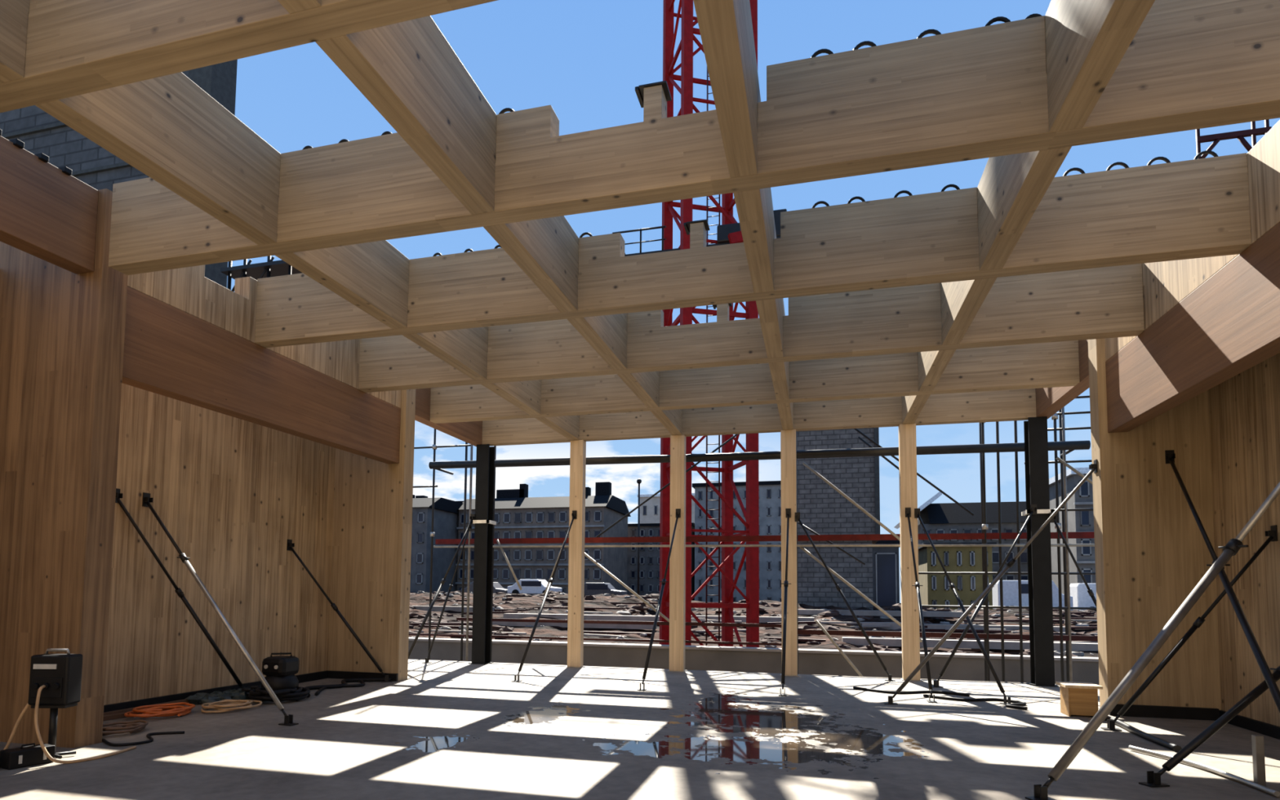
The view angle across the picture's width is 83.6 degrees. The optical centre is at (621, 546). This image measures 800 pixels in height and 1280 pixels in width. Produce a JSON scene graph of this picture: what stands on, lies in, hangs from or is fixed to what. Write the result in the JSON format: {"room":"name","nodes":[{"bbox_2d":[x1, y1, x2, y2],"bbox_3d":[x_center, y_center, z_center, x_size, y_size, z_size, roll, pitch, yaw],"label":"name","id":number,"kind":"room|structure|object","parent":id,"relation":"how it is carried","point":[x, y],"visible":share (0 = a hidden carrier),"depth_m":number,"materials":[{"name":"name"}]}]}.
{"room":"construction site","nodes":[
{"label":"construction site","id":0,"kind":"room"},
{"bbox_2d":[0,188,128,748],"bbox_3d":[-6.769,-0.825,7.679,3.150,5.630,0.280,0,-4,15],"label":"wall","id":1,"kind":"structure","parent":0,"point":[62,331],"depth_m":7.27,"materials":[{"name":"wood"}]},
{"bbox_2d":[0,135,98,274],"bbox_3d":[-6.556,-3.484,3.385,0.240,0.855,8.218,0,-4,15],"label":"beam","id":2,"kind":"structure","parent":1,"relation":"attached to","point":[48,214],"depth_m":6.84,"materials":[{"name":"brown wood"}]},
{"bbox_2d":[121,286,400,463],"bbox_3d":[-4.714,-2.116,10.104,0.240,0.982,5.296,0,-4,15],"label":"beam","id":3,"kind":"structure","parent":1,"relation":"attached to","point":[171,352],"depth_m":9.22,"materials":[{"name":"brown wood"}]},
{"bbox_2d":[127,264,401,408],"bbox_3d":[-4.705,-3.025,10.163,0.240,0.836,5.296,0,-4,15],"label":"panel","id":4,"kind":"object","parent":3,"relation":"on","point":[187,289],"visible":0.42,"depth_m":9.08,"materials":[{"name":"brown wood"}]},
{"bbox_2d":[103,382,335,705],"bbox_3d":[-6.000,-0.304,10.333,0.230,4.950,5.300,0,-4,15],"label":"wall","id":5,"kind":"structure","parent":0,"point":[231,492],"depth_m":10.28,"materials":[{"name":"brown wood"}]},
{"bbox_2d":[103,670,398,712],"bbox_3d":[-5.228,2.094,9.960,1.420,0.130,5.300,0,-4,15],"label":"trim","id":6,"kind":"structure","parent":5,"relation":"attached to","point":[328,673],"depth_m":10.66,"materials":[{"name":"black rubber"}]},
{"bbox_2d":[327,389,415,680],"bbox_3d":[-4.576,-0.467,12.863,1.650,5.630,0.300,0,-4,15],"label":"wall","id":7,"kind":"structure","parent":0,"point":[371,550],"depth_m":12.63,"materials":[{"name":"brown wood"}]},
{"bbox_2d":[0,659,1279,799],"bbox_3d":[-0.095,2.037,5.368,15.600,0.250,18.550,0,-4,15],"label":"floor","id":8,"kind":"structure","parent":0,"point":[449,730],"depth_m":7.29,"materials":[{"name":"concrete"}]},
{"bbox_2d":[4,702,30,749],"bbox_3d":[-5.603,1.670,6.370,0.509,0.505,0.044,3,-4,-33],"label":"power cable","id":9,"kind":"object","parent":8,"relation":"on","point":[27,705],"visible":0.84,"depth_m":6.45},
{"bbox_2d":[0,742,55,769],"bbox_3d":[-5.212,1.830,6.285,0.187,0.183,0.340,-1,-4,28],"label":"tool case","id":10,"kind":"object","parent":8,"relation":"on","point":[31,755],"visible":0.94,"depth_m":6.21,"materials":[{"name":"black plastic"}]},
{"bbox_2d":[27,648,83,759],"bbox_3d":[-5.202,1.434,6.554,0.340,0.978,0.256,1,-4,-3],"label":"box","id":11,"kind":"object","parent":8,"relation":"on","point":[60,674],"visible":0.93,"depth_m":6.49,"materials":[{"name":"black plastic"}]},
{"bbox_2d":[34,684,136,763],"bbox_3d":[-4.877,1.602,6.585,0.297,0.682,0.820,-3,-5,40],"label":"power cable","id":12,"kind":"object","parent":11,"relation":"hanging from","point":[37,704],"visible":1,"depth_m":6.33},
{"bbox_2d":[102,720,148,735],"bbox_3d":[-5.379,1.956,7.673,0.434,0.098,0.595,0,-4,15],"label":"extension cord","id":13,"kind":"object","parent":8,"relation":"on","point":[131,726],"visible":0.85,"depth_m":7.67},
{"bbox_2d":[102,731,184,746],"bbox_3d":[-4.879,1.981,7.381,0.453,0.028,0.721,-3,-5,42],"label":"extension cord","id":14,"kind":"object","parent":8,"relation":"on","point":[151,739],"visible":1,"depth_m":7.21,"materials":[{"name":"black rubber"}]},
{"bbox_2d":[103,699,189,715],"bbox_3d":[-6.011,2.050,9.086,0.045,0.060,1.402,-1,-4,18],"label":"batten","id":15,"kind":"object","parent":8,"relation":"on","point":[125,710],"visible":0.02,"depth_m":8.82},
{"bbox_2d":[124,702,195,717],"bbox_3d":[-5.614,2.016,8.727,0.590,0.115,0.827,0,-4,15],"label":"extension cord","id":16,"kind":"object","parent":8,"relation":"on","point":[153,710],"visible":1,"depth_m":8.66,"materials":[{"name":"rubber"}]},
{"bbox_2d":[115,488,243,688],"bbox_3d":[-5.823,0.732,9.601,0.166,2.789,1.960,-2,-4,30],"label":"prop","id":17,"kind":"object","parent":8,"relation":"on","point":[180,594],"visible":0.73,"depth_m":9.51,"materials":[{"name":"metal"}]},
{"bbox_2d":[185,687,253,704],"bbox_3d":[-5.415,2.123,10.192,0.530,0.183,1.464,-2,-4,31],"label":"plastic sheet","id":18,"kind":"object","parent":8,"relation":"on","point":[198,698],"visible":0.39,"depth_m":9.78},
{"bbox_2d":[142,492,298,725],"bbox_3d":[-4.966,0.686,8.764,2.592,2.789,0.173,-1,-4,20],"label":"prop","id":19,"kind":"object","parent":8,"relation":"on","point":[288,719],"visible":1,"depth_m":8.70,"materials":[{"name":"metal"}]},
{"bbox_2d":[200,699,262,712],"bbox_3d":[-5.059,2.059,9.272,0.591,0.102,0.756,0,-4,15],"label":"extension cord","id":20,"kind":"object","parent":8,"relation":"on","point":[215,705],"visible":1,"depth_m":9.18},
{"bbox_2d":[248,686,310,702],"bbox_3d":[-4.791,2.066,10.041,0.751,0.193,0.826,0,-4,15],"label":"hose","id":21,"kind":"object","parent":8,"relation":"on","point":[284,695],"visible":0.86,"depth_m":9.77,"materials":[{"name":"black rubber"}]},
{"bbox_2d":[261,652,299,690],"bbox_3d":[-4.868,1.853,10.221,0.492,0.654,0.480,0,-4,15],"label":"vacuum","id":22,"kind":"object","parent":8,"relation":"on","point":[280,671],"visible":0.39,"depth_m":10.06,"materials":[{"name":"black plastic"}]},
{"bbox_2d":[286,539,392,682],"bbox_3d":[-4.715,1.105,12.024,1.716,2.379,0.166,2,-4,-21],"label":"prop","id":23,"kind":"object","parent":8,"relation":"on","point":[290,544],"visible":1,"depth_m":12.00,"materials":[{"name":"metal"}]},
{"bbox_2d":[314,679,364,695],"bbox_3d":[-4.470,2.233,11.356,0.442,0.048,1.628,0,-4,15],"label":"hose","id":24,"kind":"object","parent":8,"relation":"on","point":[362,683],"visible":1,"depth_m":11.46,"materials":[{"name":"black rubber"}]},
{"bbox_2d":[305,677,391,697],"bbox_3d":[-4.517,2.226,11.371,0.671,0.064,2.053,0,-4,15],"label":"hose","id":25,"kind":"object","parent":8,"relation":"on","point":[344,682],"visible":0.82,"depth_m":11.74,"materials":[{"name":"black rubber"}]},
{"bbox_2d":[407,513,475,671],"bbox_3d":[-3.755,0.856,14.683,0.186,3.239,1.939,-2,-4,32],"label":"prop","id":26,"kind":"object","parent":8,"relation":"on","point":[472,517],"visible":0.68,"depth_m":14.65,"materials":[{"name":"metal"}]},
{"bbox_2d":[422,523,471,662],"bbox_3d":[-3.774,1.012,15.538,1.006,3.039,0.154,0,-4,4],"label":"prop","id":27,"kind":"object","parent":8,"relation":"on","point":[427,660],"visible":0.96,"depth_m":15.51,"materials":[{"name":"metal"}]},
{"bbox_2d":[468,444,496,664],"bbox_3d":[-3.028,0.161,15.655,0.420,4.769,0.390,0,-4,15],"label":"steel column","id":28,"kind":"structure","parent":8,"relation":"on","point":[483,522],"depth_m":15.57,"materials":[{"name":"metal"}]},
{"bbox_2d":[414,387,482,446],"bbox_3d":[-3.524,-2.745,14.489,0.240,0.860,3.084,0,-4,15],"label":"beam","id":29,"kind":"structure","parent":28,"relation":"on","point":[471,432],"depth_m":14.38,"materials":[{"name":"brown wood"}]},
{"bbox_2d":[430,340,1079,423],"bbox_3d":[1.649,-2.837,12.290,10.898,0.860,0.211,0,-4,15],"label":"cross beam","id":30,"kind":"structure","parent":29,"relation":"attached to","point":[1051,364],"depth_m":11.84,"materials":[{"name":"brown wood"}]},
{"bbox_2d":[511,510,577,681],"bbox_3d":[-1.414,0.801,13.713,0.166,3.269,2.608,-1,-4,19],"label":"prop","id":31,"kind":"object","parent":8,"relation":"on","point":[574,514],"visible":1,"depth_m":13.49,"materials":[{"name":"metal"}]},
{"bbox_2d":[565,440,586,667],"bbox_3d":[-0.941,0.143,15.081,0.350,4.771,0.240,0,-4,15],"label":"post","id":32,"kind":"object","parent":8,"relation":"on","point":[578,447],"visible":1,"depth_m":14.99,"materials":[{"name":"brown wood"}]},
{"bbox_2d":[637,508,680,690],"bbox_3d":[0.732,0.777,12.940,0.173,3.259,2.961,0,-4,15],"label":"prop","id":33,"kind":"object","parent":8,"relation":"on","point":[664,581],"visible":1,"depth_m":12.65,"materials":[{"name":"metal"}]},
{"bbox_2d":[667,435,686,671],"bbox_3d":[1.143,0.127,14.513,0.350,4.771,0.240,0,-4,15],"label":"post","id":34,"kind":"object","parent":8,"relation":"on","point":[677,442],"visible":0.98,"depth_m":14.41,"materials":[{"name":"brown wood"}]},
{"bbox_2d":[778,508,791,696],"bbox_3d":[2.857,0.785,12.432,0.173,3.219,2.820,0,-4,15],"label":"prop","id":35,"kind":"object","parent":8,"relation":"on","point":[788,511],"visible":1,"depth_m":12.18,"materials":[{"name":"metal"}]},
{"bbox_2d":[780,429,799,676],"bbox_3d":[3.266,0.110,13.935,0.350,4.771,0.240,0,-4,15],"label":"post","id":36,"kind":"object","parent":8,"relation":"on","point":[788,437],"visible":0.82,"depth_m":13.85,"materials":[{"name":"brown wood"}]},
{"bbox_2d":[795,512,895,680],"bbox_3d":[4.179,0.904,13.459,1.775,3.139,0.173,-1,-4,20],"label":"prop","id":37,"kind":"object","parent":8,"relation":"on","point":[797,514],"visible":1,"depth_m":13.40,"materials":[{"name":"metal"}]},
{"bbox_2d":[898,423,922,681],"bbox_3d":[5.374,0.093,13.361,0.350,4.771,0.240,0,-4,15],"label":"post","id":38,"kind":"object","parent":8,"relation":"on","point":[910,634],"visible":0.98,"depth_m":13.27,"materials":[{"name":"brown wood"}]},
{"bbox_2d":[853,686,969,696],"bbox_3d":[4.605,2.328,11.421,1.738,0.044,0.393,-1,-4,20],"label":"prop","id":39,"kind":"object","parent":8,"relation":"on","point":[854,687],"visible":0.96,"depth_m":11.39,"materials":[{"name":"grey metal"}]},
{"bbox_2d":[905,507,937,702],"bbox_3d":[4.940,0.784,11.874,0.167,3.189,2.801,0,-4,15],"label":"prop","id":40,"kind":"object","parent":8,"relation":"on","point":[908,510],"visible":1,"depth_m":11.64,"materials":[{"name":"metal"}]},
{"bbox_2d":[914,508,1010,705],"bbox_3d":[5.531,0.793,11.763,0.166,3.169,2.863,1,-4,-2],"label":"prop","id":41,"kind":"object","parent":8,"relation":"on","point":[917,511],"visible":0.94,"depth_m":11.41,"materials":[{"name":"metal"}]},
{"bbox_2d":[923,693,1027,710],"bbox_3d":[5.343,2.283,10.613,0.600,0.044,1.501,3,-5,-37],"label":"hose","id":42,"kind":"object","parent":8,"relation":"on","point":[1018,704],"visible":0.94,"depth_m":10.61,"materials":[{"name":"black rubber"}]},
{"bbox_2d":[932,504,1036,687],"bbox_3d":[6.326,0.836,12.460,2.045,3.189,0.173,1,-4,-8],"label":"prop","id":43,"kind":"object","parent":8,"relation":"on","point":[1033,507],"visible":0.76,"depth_m":12.41,"materials":[{"name":"metal"}]},
{"bbox_2d":[883,459,1097,704],"bbox_3d":[5.166,0.540,10.088,2.813,3.449,0.179,0,-4,13],"label":"prop","id":44,"kind":"object","parent":8,"relation":"on","point":[1093,467],"visible":1,"depth_m":10.07,"materials":[{"name":"metal"}]},
{"bbox_2d":[1021,416,1058,687],"bbox_3d":[7.459,0.078,12.797,0.420,4.769,0.390,0,-4,15],"label":"steel column","id":45,"kind":"structure","parent":8,"relation":"on","point":[1035,429],"depth_m":12.68,"materials":[{"name":"metal"}]},
{"bbox_2d":[481,388,1036,446],"bbox_3d":[2.227,-2.694,14.408,10.898,0.860,0.211,0,-4,15],"label":"cross beam","id":46,"kind":"structure","parent":45,"relation":"on","point":[1012,405],"depth_m":14.07,"materials":[{"name":"brown wood"}]},
{"bbox_2d":[1035,339,1089,418],"bbox_3d":[7.224,-2.830,11.561,0.240,0.860,3.084,0,-4,15],"label":"beam","id":47,"kind":"structure","parent":45,"relation":"on","point":[1049,401],"depth_m":11.64,"materials":[{"name":"brown wood"}]},
{"bbox_2d":[1049,512,1096,606],"bbox_3d":[8.188,0.921,12.344,1.350,3.039,0.173,0,-4,15],"label":"prop","id":48,"kind":"object","parent":8,"relation":"on","point":[1091,593],"visible":0.54,"depth_m":12.46,"materials":[{"name":"metal"}]},
{"bbox_2d":[1055,681,1102,716],"bbox_3d":[6.070,2.034,9.487,0.430,0.410,0.400,0,-4,15],"label":"wooden crate","id":49,"kind":"object","parent":8,"relation":"on","point":[1076,698],"visible":0.94,"depth_m":9.35,"materials":[{"name":"brown wood"}]},
{"bbox_2d":[1104,715,1182,751],"bbox_3d":[5.959,2.133,8.410,0.110,0.070,2.403,0,-4,15],"label":"tube","id":50,"kind":"object","parent":8,"relation":"on","point":[1162,742],"visible":0.73,"depth_m":7.85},
{"bbox_2d":[1025,481,1279,799],"bbox_3d":[5.056,0.059,6.011,3.883,3.879,0.230,1,-4,-12],"label":"prop","id":51,"kind":"object","parent":8,"relation":"on","point":[1233,546],"visible":1,"depth_m":5.77,"materials":[{"name":"metal"}]},
{"bbox_2d":[1100,524,1277,731],"bbox_3d":[6.542,0.968,8.287,1.752,2.389,0.189,0,-4,15],"label":"prop","id":52,"kind":"object","parent":8,"relation":"on","point":[1273,533],"visible":1,"depth_m":8.27,"materials":[{"name":"metal"}]},
{"bbox_2d":[1128,745,1279,796],"bbox_3d":[5.242,2.006,6.473,0.163,0.044,1.706,0,-4,2],"label":"tube","id":53,"kind":"object","parent":8,"relation":"on","point":[1220,772],"visible":0.96,"depth_m":6.36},
{"bbox_2d":[1138,665,1279,787],"bbox_3d":[5.679,1.149,6.272,2.688,1.749,0.205,1,-4,-11],"label":"prop","id":54,"kind":"object","parent":8,"relation":"on","point":[1153,780],"visible":1,"depth_m":6.08,"materials":[{"name":"metal"}]},
{"bbox_2d":[1164,449,1279,712],"bbox_3d":[6.128,0.330,7.250,0.192,3.519,4.919,-1,-4,28],"label":"prop","id":55,"kind":"object","parent":8,"relation":"on","point":[1170,456],"visible":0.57,"depth_m":6.95,"materials":[{"name":"metal"}]},
{"bbox_2d":[1251,734,1266,786],"bbox_3d":[5.324,1.794,5.977,0.060,0.420,0.060,0,-4,15],"label":"stake","id":56,"kind":"object","parent":8,"relation":"on","point":[1257,740],"visible":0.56,"depth_m":5.95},
{"bbox_2d":[408,591,1097,657],"bbox_3d":[11.280,5.881,68.304,120.000,2.670,101.800,0,-4,15],"label":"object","id":57,"kind":"structure","parent":0,"point":[526,602],"depth_m":33.73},
{"bbox_2d":[409,494,463,593],"bbox_3d":[-21.596,0.656,79.606,6.300,12.500,10.600,0,-4,15],"label":"apartment block","id":58,"kind":"object","parent":57,"relation":"on","point":[446,519],"visible":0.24,"depth_m":75.61,"materials":[{"name":"grey concrete"}]},
{"bbox_2d":[412,605,494,612],"bbox_3d":[-10.483,3.309,37.958,8.000,0.260,0.500,0,-4,15],"label":"plank","id":59,"kind":"object","parent":57,"relation":"on","point":[435,608],"visible":0.29,"depth_m":37.35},
{"bbox_2d":[461,582,509,594],"bbox_3d":[-11.599,3.861,61.998,4.200,1.492,1.830,0,-4,15],"label":"parked car","id":60,"kind":"object","parent":57,"relation":"on","point":[497,588],"visible":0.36,"depth_m":61.43,"materials":[{"name":"paint"}]},
{"bbox_2d":[507,579,561,594],"bbox_3d":[-7.228,3.540,59.787,4.200,1.492,1.830,0,-4,15],"label":"parked car","id":61,"kind":"object","parent":57,"relation":"on","point":[528,586],"visible":0.66,"depth_m":59.00,"materials":[{"name":"white paint"}]},
{"bbox_2d":[455,481,631,595],"bbox_3d":[-8.723,0.109,82.361,17.500,14.200,10.600,0,-4,15],"label":"apartment block","id":62,"kind":"object","parent":57,"relation":"on","point":[517,514],"visible":0.48,"depth_m":77.73,"materials":[{"name":"beige stone"}]},
{"bbox_2d":[492,621,656,629],"bbox_3d":[-2.145,3.377,30.898,7.400,0.260,0.500,0,-4,15],"label":"plank","id":63,"kind":"object","parent":57,"relation":"on","point":[495,623],"visible":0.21,"depth_m":30.43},
{"bbox_2d":[502,613,659,621],"bbox_3d":[-1.517,3.305,33.017,8.300,0.260,0.500,0,-4,15],"label":"plank","id":64,"kind":"object","parent":57,"relation":"on","point":[506,615],"visible":0.5,"depth_m":32.70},
{"bbox_2d":[584,582,626,595],"bbox_3d":[-1.758,3.799,59.315,4.200,1.492,1.830,0,-4,15],"label":"parked car","id":65,"kind":"object","parent":57,"relation":"on","point":[590,588],"visible":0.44,"depth_m":58.49,"materials":[{"name":"paint"}]},
{"bbox_2d":[636,479,641,595],"bbox_3d":[1.647,-0.138,68.120,0.462,12.650,0.462,-2,-5,38],"label":"lamp post","id":66,"kind":"object","parent":57,"relation":"on","point":[638,481],"visible":0.87,"depth_m":68.16,"materials":[{"name":"metal"}]},
{"bbox_2d":[626,522,694,600],"bbox_3d":[3.834,1.164,91.327,12.600,13.500,10.600,0,-4,15],"label":"apartment block","id":67,"kind":"object","parent":57,"relation":"on","point":[649,557],"visible":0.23,"depth_m":86.33,"materials":[{"name":"grey concrete"}]},
{"bbox_2d":[637,493,694,523],"bbox_3d":[9.477,0.853,118.894,11.600,17.800,10.600,0,-4,15],"label":"apartment block","id":68,"kind":"object","parent":57,"relation":"on","point":[650,511],"visible":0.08,"depth_m":115.38,"materials":[{"name":"paint"}]},
{"bbox_2d":[612,0,786,647],"bbox_3d":[2.951,-9.362,22.680,6.250,27.200,3.152,0,-4,15],"label":"crane mast","id":69,"kind":"object","parent":57,"relation":"on","point":[730,231],"visible":0.34,"depth_m":21.95,"materials":[{"name":"metal"}]},
{"bbox_2d":[692,480,781,602],"bbox_3d":[15.805,0.321,88.116,12.600,15.000,10.600,0,-4,15],"label":"apartment block","id":70,"kind":"object","parent":57,"relation":"on","point":[770,491],"visible":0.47,"depth_m":83.25,"materials":[{"name":"grey concrete"}]},
{"bbox_2d":[408,591,1093,656],"bbox_3d":[3.032,3.514,37.446,48.095,2.226,26.438,0,-4,15],"label":"rubble","id":71,"kind":"object","parent":57,"relation":"on","point":[1056,653],"visible":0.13,"depth_m":34.14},
{"bbox_2d":[691,615,813,622],"bbox_3d":[5.916,3.427,33.472,6.000,0.260,0.500,0,-4,15],"label":"plank","id":72,"kind":"object","parent":57,"relation":"on","point":[762,619],"visible":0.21,"depth_m":33.05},
{"bbox_2d":[408,596,1097,653],"bbox_3d":[4.816,3.369,31.470,38.314,2.120,21.301,0,-4,15],"label":"bars","id":73,"kind":"object","parent":57,"relation":"on","point":[434,624],"visible":0.23,"depth_m":32.16,"materials":[{"name":"metal"}]},
{"bbox_2d":[408,590,1097,656],"bbox_3d":[2.360,3.576,35.363,48.792,2.733,30.454,0,-4,15],"label":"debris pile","id":74,"kind":"object","parent":57,"relation":"on","point":[633,609],"visible":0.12,"depth_m":34.69,"materials":[{"name":"wood"}]},
{"bbox_2d":[431,611,1097,643],"bbox_3d":[5.005,3.627,30.076,38.555,1.582,19.489,0,-4,15],"label":"batten","id":75,"kind":"object","parent":57,"relation":"on","point":[692,619],"visible":0.27,"depth_m":29.99,"materials":[{"name":"brown wood"}]},
{"bbox_2d":[796,427,879,609],"bbox_3d":[13.682,-1.656,45.615,4.880,14.600,5.200,0,-4,15],"label":"tower","id":76,"kind":"object","parent":57,"relation":"on","point":[821,508],"visible":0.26,"depth_m":43.36,"materials":[{"name":"brick"}]},
{"bbox_2d":[798,608,963,617],"bbox_3d":[12.759,3.351,35.765,8.000,0.260,0.500,0,-4,15],"label":"plank","id":77,"kind":"object","parent":57,"relation":"on","point":[801,611],"visible":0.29,"depth_m":35.51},
{"bbox_2d":[872,540,900,606],"bbox_3d":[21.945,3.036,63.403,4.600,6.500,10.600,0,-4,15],"label":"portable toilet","id":78,"kind":"object","parent":57,"relation":"on","point":[886,570],"visible":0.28,"depth_m":58.30,"materials":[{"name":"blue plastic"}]},
{"bbox_2d":[918,542,996,609],"bbox_3d":[29.079,3.214,63.521,5.500,6.300,10.600,0,-4,15],"label":"building","id":79,"kind":"object","parent":57,"relation":"on","point":[934,590],"visible":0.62,"depth_m":58.87,"materials":[{"name":"yellow concrete"}]},
{"bbox_2d":[861,622,1065,632],"bbox_3d":[14.335,3.442,30.134,8.000,0.260,0.500,0,-4,15],"label":"plank","id":80,"kind":"object","parent":57,"relation":"on","point":[892,626],"visible":0.29,"depth_m":30.05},
{"bbox_2d":[842,636,1097,651],"bbox_3d":[12.325,3.391,24.661,9.000,0.260,0.500,0,-4,15],"label":"plank","id":81,"kind":"object","parent":57,"relation":"on","point":[948,643],"visible":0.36,"depth_m":24.55,"materials":[{"name":"wood"}]},
{"bbox_2d":[917,501,1027,580],"bbox_3d":[39.919,1.458,77.301,15.400,11.800,10.600,0,-4,15],"label":"office building","id":82,"kind":"object","parent":57,"relation":"on","point":[942,517],"visible":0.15,"depth_m":73.65,"materials":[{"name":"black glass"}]},
{"bbox_2d":[894,489,942,528],"bbox_3d":[32.244,-3.870,78.198,3.800,3.200,9.000,0,-4,15],"label":"sloping roof","id":83,"kind":"structure","parent":82,"relation":"on","point":[935,497],"depth_m":73.74,"materials":[{"name":"metal"}]},
{"bbox_2d":[991,580,1073,610],"bbox_3d":[28.659,3.613,49.985,4.600,2.392,1.830,0,-4,15],"label":"delivery van","id":84,"kind":"object","parent":57,"relation":"on","point":[1010,588],"visible":0.38,"depth_m":49.48,"materials":[{"name":"white paint"}]},
{"bbox_2d":[1048,467,1095,611],"bbox_3d":[44.444,0.193,61.608,13.000,12.620,10.600,0,-4,15],"label":"apartment block","id":85,"kind":"object","parent":57,"relation":"on","point":[1077,521],"visible":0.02,"depth_m":58.57,"materials":[{"name":"paint"}]},
{"bbox_2d":[1070,582,1097,611],"bbox_3d":[35.235,3.840,51.291,5.000,2.292,1.830,0,-4,15],"label":"delivery van","id":86,"kind":"object","parent":57,"relation":"on","point":[1081,597],"visible":0.17,"depth_m":51.04,"materials":[{"name":"white paint"}]},
{"bbox_2d":[1088,338,1221,710],"bbox_3d":[7.291,-0.561,9.630,1.550,5.630,0.300,0,-4,15],"label":"wall","id":87,"kind":"structure","parent":0,"point":[1151,550],"depth_m":9.50,"materials":[{"name":"brown wood"}]},
{"bbox_2d":[1105,222,1279,432],"bbox_3d":[5.679,-2.289,5.875,0.240,0.982,7.998,0,-4,15],"label":"beam","id":88,"kind":"structure","parent":87,"relation":"attached to","point":[1228,325],"depth_m":7.31,"materials":[{"name":"brown wood"}]},
{"bbox_2d":[0,0,497,112],"bbox_3d":[-0.663,-3.409,3.819,10.898,0.860,0.211,0,-4,15],"label":"cross beam","id":89,"kind":"structure","parent":88,"relation":"on","point":[74,47],"depth_m":4.30,"materials":[{"name":"brown wood"}]},
{"bbox_2d":[108,0,1279,275],"bbox_3d":[0.028,-3.267,5.906,10.664,0.860,0.211,0,-4,15],"label":"cross beam","id":90,"kind":"structure","parent":88,"relation":"on","point":[980,92],"depth_m":5.45,"materials":[{"name":"brown wood"}]},
{"bbox_2d":[635,80,671,107],"bbox_3d":[0.264,-3.698,5.860,0.260,0.038,0.220,0,-4,15],"label":"plate","id":91,"kind":"object","parent":90,"relation":"on","point":[639,90],"visible":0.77,"depth_m":5.80,"materials":[{"name":"metal"}]},
{"bbox_2d":[358,263,1144,392],"bbox_3d":[1.071,-2.980,10.172,10.898,0.860,0.211,0,-4,15],"label":"cross beam","id":92,"kind":"structure","parent":88,"relation":"on","point":[1104,302],"depth_m":9.63,"materials":[{"name":"brown wood"}]},
{"bbox_2d":[254,152,1251,347],"bbox_3d":[0.493,-3.123,8.054,10.898,0.860,0.211,0,-4,15],"label":"cross beam","id":93,"kind":"structure","parent":88,"relation":"on","point":[1195,208],"depth_m":7.46,"materials":[{"name":"brown wood"}]},
{"bbox_2d":[0,0,579,439],"bbox_3d":[-2.740,-3.110,8.742,0.209,0.860,13.786,0,-4,15],"label":"beam","id":94,"kind":"structure","parent":93,"relation":"attached to","point":[169,129],"depth_m":6.08,"materials":[{"name":"brown wood"}]},
{"bbox_2d":[277,0,682,435],"bbox_3d":[-0.618,-3.127,8.163,0.209,0.860,13.786,0,-4,15],"label":"beam","id":95,"kind":"structure","parent":93,"relation":"attached to","point":[408,71],"depth_m":5.51,"materials":[{"name":"brown wood"}]},
{"bbox_2d":[683,219,710,235],"bbox_3d":[0.842,-3.555,7.978,0.260,0.038,0.220,0,-4,15],"label":"plate","id":96,"kind":"object","parent":93,"relation":"on","point":[686,225],"visible":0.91,"depth_m":7.92,"materials":[{"name":"metal"}]},
{"bbox_2d":[693,0,793,429],"bbox_3d":[1.505,-3.144,7.585,0.209,0.860,13.786,0,-4,15],"label":"beam","id":97,"kind":"structure","parent":93,"relation":"attached to","point":[725,26],"depth_m":5.19,"materials":[{"name":"brown wood"}]},
{"bbox_2d":[902,0,1155,423],"bbox_3d":[3.627,-3.161,7.007,0.209,0.860,13.786,0,-4,15],"label":"beam","id":98,"kind":"structure","parent":93,"relation":"attached to","point":[1086,41],"depth_m":5.33,"materials":[{"name":"brown wood"}]},
{"bbox_2d":[1104,120,1279,361],"bbox_3d":[5.162,-3.338,4.009,0.240,0.856,11.998,0,-4,15],"label":"panel","id":99,"kind":"object","parent":88,"relation":"on","point":[1166,284],"visible":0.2,"depth_m":7.17,"materials":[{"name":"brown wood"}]},
{"bbox_2d":[1207,352,1279,726],"bbox_3d":[5.866,-0.724,2.083,0.230,4.950,15.000,0,-4,15],"label":"wall","id":100,"kind":"structure","parent":0,"point":[1244,409],"depth_m":8.59,"materials":[{"name":"brown wood"}]},
{"bbox_2d":[1108,703,1279,739],"bbox_3d":[5.513,1.775,3.569,1.270,0.150,12.000,0,-4,15],"label":"trim","id":101,"kind":"structure","parent":100,"relation":"attached to","point":[1135,710],"depth_m":9.21,"materials":[{"name":"black rubber"}]},
{"bbox_3d":[-9.759,2.076,-8.799,120.000,0.250,58.200,0,-4,15],"label":"ground","id":102,"kind":"structure","parent":0,"visible":0},
{"bbox_2d":[0,59,237,288],"bbox_3d":[-24.001,-9.960,26.391,22.200,28.050,1.100,0,-4,15],"label":"concrete tower","id":103,"kind":"object","parent":102,"relation":"on","point":[89,162],"visible":0.02,"depth_m":24.58,"materials":[{"name":"concrete"}]},
{"bbox_2d":[220,255,302,291],"bbox_3d":[-10.618,-2.358,21.081,2.500,12.350,1.100,0,-4,15],"label":"scaffold","id":104,"kind":"object","parent":102,"relation":"on","point":[269,268],"visible":0.26,"depth_m":21.15,"materials":[{"name":"metal"}]},
{"bbox_2d":[408,395,1097,682],"bbox_3d":[2.280,-0.615,15.492,15.952,8.400,1.315,0,-4,15],"label":"scaffold","id":105,"kind":"object","parent":102,"relation":"on","point":[1062,446],"visible":0.54,"depth_m":14.50,"materials":[{"name":"metal"}]},
{"bbox_2d":[408,637,1099,684],"bbox_3d":[2.697,3.166,17.863,38.000,1.270,0.500,0,-4,15],"label":"wall","id":106,"kind":"structure","parent":102,"relation":"on","point":[962,666],"depth_m":17.52,"materials":[{"name":"grey concrete"}]},
{"bbox_2d":[1195,119,1271,159],"bbox_3d":[11.839,-2.751,13.575,1.215,12.600,0.080,0,-4,15],"label":"frame","id":107,"kind":"object","parent":102,"relation":"on","point":[1253,132],"visible":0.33,"depth_m":13.88,"materials":[{"name":"metal"}]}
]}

